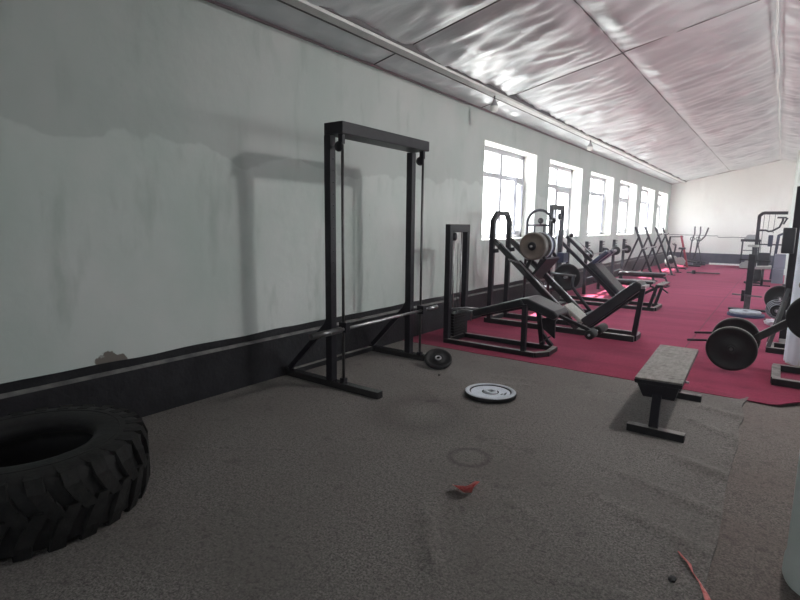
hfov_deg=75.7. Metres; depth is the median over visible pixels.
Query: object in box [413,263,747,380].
carpet
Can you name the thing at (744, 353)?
weight plate
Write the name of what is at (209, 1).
trim
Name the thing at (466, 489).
wrapper
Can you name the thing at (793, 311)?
weight plate
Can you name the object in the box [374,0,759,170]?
trim
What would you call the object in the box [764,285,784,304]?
weight plate
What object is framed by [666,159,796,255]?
wall
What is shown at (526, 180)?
window
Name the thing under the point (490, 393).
weight plate
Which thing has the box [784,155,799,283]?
column
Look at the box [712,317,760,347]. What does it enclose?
weight plate
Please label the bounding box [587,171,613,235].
window
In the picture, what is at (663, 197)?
window
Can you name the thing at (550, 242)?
weight plate
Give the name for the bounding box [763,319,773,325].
plastic bag
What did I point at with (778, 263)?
cable machine
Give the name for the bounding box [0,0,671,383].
wall
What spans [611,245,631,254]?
barbell
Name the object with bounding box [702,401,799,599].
carpet
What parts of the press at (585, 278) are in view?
post, post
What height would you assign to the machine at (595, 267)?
1.340 m
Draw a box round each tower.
[545,204,567,304]
[765,186,799,354]
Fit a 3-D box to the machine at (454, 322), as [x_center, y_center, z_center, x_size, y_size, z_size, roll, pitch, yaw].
[1.442,-0.136,6.116,1.890,1.492,0.600,7,10,36]
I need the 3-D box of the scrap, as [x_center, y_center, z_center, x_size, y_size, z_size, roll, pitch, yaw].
[1.169,1.198,2.212,0.033,0.014,0.059,7,10,36]
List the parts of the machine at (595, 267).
rail, slide rod, rail, frame, post, post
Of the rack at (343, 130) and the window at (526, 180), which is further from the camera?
the window at (526, 180)
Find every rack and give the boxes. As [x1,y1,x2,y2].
[285,121,437,399]
[619,227,665,281]
[641,227,681,275]
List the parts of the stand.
post, red post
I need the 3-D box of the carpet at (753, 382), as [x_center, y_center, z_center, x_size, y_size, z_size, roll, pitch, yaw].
[9.723,-0.066,11.302,4.110,0.035,18.981,7,10,36]
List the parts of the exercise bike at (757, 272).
frame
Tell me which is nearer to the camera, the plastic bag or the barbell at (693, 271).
the plastic bag
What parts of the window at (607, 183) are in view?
frame, sash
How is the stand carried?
on the carpet at (691, 299)
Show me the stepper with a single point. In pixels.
(690, 263)
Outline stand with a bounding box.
[665,236,687,267]
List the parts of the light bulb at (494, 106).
globe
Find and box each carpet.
[0,340,748,599]
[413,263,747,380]
[682,269,799,404]
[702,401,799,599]
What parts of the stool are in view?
stem, seat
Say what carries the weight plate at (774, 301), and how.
on the tree
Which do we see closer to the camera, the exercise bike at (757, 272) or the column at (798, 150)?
the exercise bike at (757, 272)
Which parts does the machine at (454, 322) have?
tower post, tower post, frame, pad rail, cam plate, roller arm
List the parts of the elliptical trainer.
swing arm, swing arm, frame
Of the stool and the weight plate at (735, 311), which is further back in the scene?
the stool
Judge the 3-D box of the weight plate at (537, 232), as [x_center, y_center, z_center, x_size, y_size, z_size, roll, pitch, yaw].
[1.915,-0.767,7.333,0.394,0.394,0.054,7,10,36]
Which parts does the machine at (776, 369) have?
handle, handle, lever arm, frame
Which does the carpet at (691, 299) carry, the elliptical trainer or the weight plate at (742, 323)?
the elliptical trainer
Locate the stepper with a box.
[684,260,700,266]
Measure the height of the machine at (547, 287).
1.779 m
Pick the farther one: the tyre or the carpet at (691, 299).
the carpet at (691, 299)
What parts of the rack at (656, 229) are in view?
leg, leg, leg, leg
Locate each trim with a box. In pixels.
[204,0,670,183]
[281,0,685,182]
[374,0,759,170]
[709,263,769,265]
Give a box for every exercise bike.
[665,243,687,269]
[739,245,770,283]
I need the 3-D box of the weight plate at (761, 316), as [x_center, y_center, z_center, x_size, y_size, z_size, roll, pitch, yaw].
[5.910,0.250,8.807,0.540,0.053,0.540,7,10,36]
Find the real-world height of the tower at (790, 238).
2.013 m
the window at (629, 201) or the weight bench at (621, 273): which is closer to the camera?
the weight bench at (621, 273)
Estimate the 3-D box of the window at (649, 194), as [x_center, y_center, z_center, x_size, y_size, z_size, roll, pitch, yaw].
[8.533,-3.131,18.159,0.380,1.570,2.150,7,10,36]
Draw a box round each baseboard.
[0,251,665,417]
[668,252,772,265]
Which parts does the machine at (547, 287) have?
arch frame, seat, frame, plate arm, swing leg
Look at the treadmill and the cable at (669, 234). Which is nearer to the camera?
the treadmill
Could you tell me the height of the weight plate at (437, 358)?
0.174 m
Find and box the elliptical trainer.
[689,226,708,264]
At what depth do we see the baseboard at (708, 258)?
20.73 m
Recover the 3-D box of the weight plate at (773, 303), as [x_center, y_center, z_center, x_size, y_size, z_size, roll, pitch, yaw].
[5.836,0.159,7.972,0.230,0.230,0.042,7,10,36]
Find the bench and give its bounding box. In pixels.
[626,344,701,442]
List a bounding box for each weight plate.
[424,348,451,369]
[465,383,516,403]
[519,232,546,259]
[537,232,547,259]
[538,232,552,258]
[545,232,555,257]
[554,264,580,289]
[705,326,757,370]
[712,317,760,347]
[727,311,764,318]
[729,309,760,314]
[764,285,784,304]
[765,300,781,318]
[767,301,780,317]
[768,303,780,316]
[769,304,779,316]
[786,298,799,337]
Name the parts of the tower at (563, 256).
post, post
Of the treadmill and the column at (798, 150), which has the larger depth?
the treadmill
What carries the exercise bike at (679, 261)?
on the carpet at (691, 299)
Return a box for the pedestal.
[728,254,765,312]
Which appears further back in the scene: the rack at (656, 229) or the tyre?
the rack at (656, 229)
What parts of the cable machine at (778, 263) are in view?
seat, post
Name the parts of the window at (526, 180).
sash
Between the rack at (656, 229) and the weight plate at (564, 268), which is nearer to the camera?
the weight plate at (564, 268)
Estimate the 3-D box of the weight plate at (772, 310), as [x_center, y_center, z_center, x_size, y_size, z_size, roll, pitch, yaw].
[5.800,0.165,7.924,0.194,0.194,0.042,7,10,36]
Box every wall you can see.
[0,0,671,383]
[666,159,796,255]
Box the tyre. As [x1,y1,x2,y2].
[0,404,149,562]
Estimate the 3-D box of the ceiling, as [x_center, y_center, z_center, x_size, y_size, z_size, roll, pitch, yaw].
[6.222,-3.347,8.511,7.220,0.831,26.940,7,10,36]
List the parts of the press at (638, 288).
slide rod, rail, rail, foot plate, slide rod, frame, seat, backrest, rail, post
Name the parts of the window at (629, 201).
sash, frame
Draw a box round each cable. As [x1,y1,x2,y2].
[669,234,744,237]
[775,0,780,155]
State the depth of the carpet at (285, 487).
2.85 m
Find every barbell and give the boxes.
[583,248,608,258]
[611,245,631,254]
[687,270,719,273]
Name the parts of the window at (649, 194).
frame, sash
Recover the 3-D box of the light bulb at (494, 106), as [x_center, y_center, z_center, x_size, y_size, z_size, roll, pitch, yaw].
[1.317,-2.734,7.186,0.109,0.219,0.109,7,10,36]
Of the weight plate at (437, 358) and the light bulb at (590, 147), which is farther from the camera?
the light bulb at (590, 147)
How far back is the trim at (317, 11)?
5.80 m
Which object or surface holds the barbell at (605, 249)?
attached to the press at (585, 278)
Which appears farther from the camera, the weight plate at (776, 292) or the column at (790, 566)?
the weight plate at (776, 292)
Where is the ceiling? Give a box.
[214,0,799,183]
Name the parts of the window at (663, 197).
sash, frame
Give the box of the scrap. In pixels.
[668,575,676,582]
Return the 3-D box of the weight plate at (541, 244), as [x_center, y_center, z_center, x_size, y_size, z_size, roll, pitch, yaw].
[1.884,-0.762,7.291,0.394,0.394,0.054,7,10,36]
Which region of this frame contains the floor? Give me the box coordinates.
[685,275,743,347]
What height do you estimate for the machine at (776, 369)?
1.076 m
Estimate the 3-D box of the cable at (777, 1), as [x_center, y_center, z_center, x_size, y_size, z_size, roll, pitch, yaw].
[6.248,-3.703,8.505,0.048,0.036,25.800,7,10,36]
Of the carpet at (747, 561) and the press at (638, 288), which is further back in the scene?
the press at (638, 288)
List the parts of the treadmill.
motor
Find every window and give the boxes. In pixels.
[481,140,536,240]
[546,159,582,237]
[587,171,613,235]
[617,180,636,234]
[639,186,654,233]
[655,191,667,232]
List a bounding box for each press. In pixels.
[484,211,649,341]
[582,240,656,296]
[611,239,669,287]
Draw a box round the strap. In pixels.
[678,551,710,599]
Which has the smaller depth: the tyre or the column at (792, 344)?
the tyre
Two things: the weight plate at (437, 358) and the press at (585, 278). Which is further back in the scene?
the press at (585, 278)
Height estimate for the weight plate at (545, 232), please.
0.392 m
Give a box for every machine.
[443,224,607,357]
[523,209,592,314]
[555,233,669,310]
[687,283,799,388]
[754,211,787,283]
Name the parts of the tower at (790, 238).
frame, post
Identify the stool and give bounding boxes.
[753,266,771,286]
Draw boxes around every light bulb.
[490,96,497,111]
[587,140,592,150]
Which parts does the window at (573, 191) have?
frame, sash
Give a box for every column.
[782,454,799,595]
[783,150,799,274]
[783,236,799,366]
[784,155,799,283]
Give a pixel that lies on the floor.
(743, 275)
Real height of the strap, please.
0.017 m
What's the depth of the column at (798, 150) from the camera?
16.15 m
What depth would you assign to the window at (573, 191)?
12.11 m
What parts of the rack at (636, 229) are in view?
leg, leg, leg, leg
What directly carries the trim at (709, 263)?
attached to the wall at (729, 204)
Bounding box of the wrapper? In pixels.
[452,481,479,492]
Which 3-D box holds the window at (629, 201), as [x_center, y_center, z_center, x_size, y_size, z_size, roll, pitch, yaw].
[6.829,-2.812,15.872,0.367,1.570,2.150,7,10,36]
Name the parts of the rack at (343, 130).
post, guide rod, post, guide rod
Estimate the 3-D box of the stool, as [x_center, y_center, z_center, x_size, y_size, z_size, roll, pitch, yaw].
[9.358,-0.619,13.300,0.380,0.534,0.350,7,10,36]
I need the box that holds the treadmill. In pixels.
[739,235,760,267]
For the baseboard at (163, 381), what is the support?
attached to the wall at (162, 161)

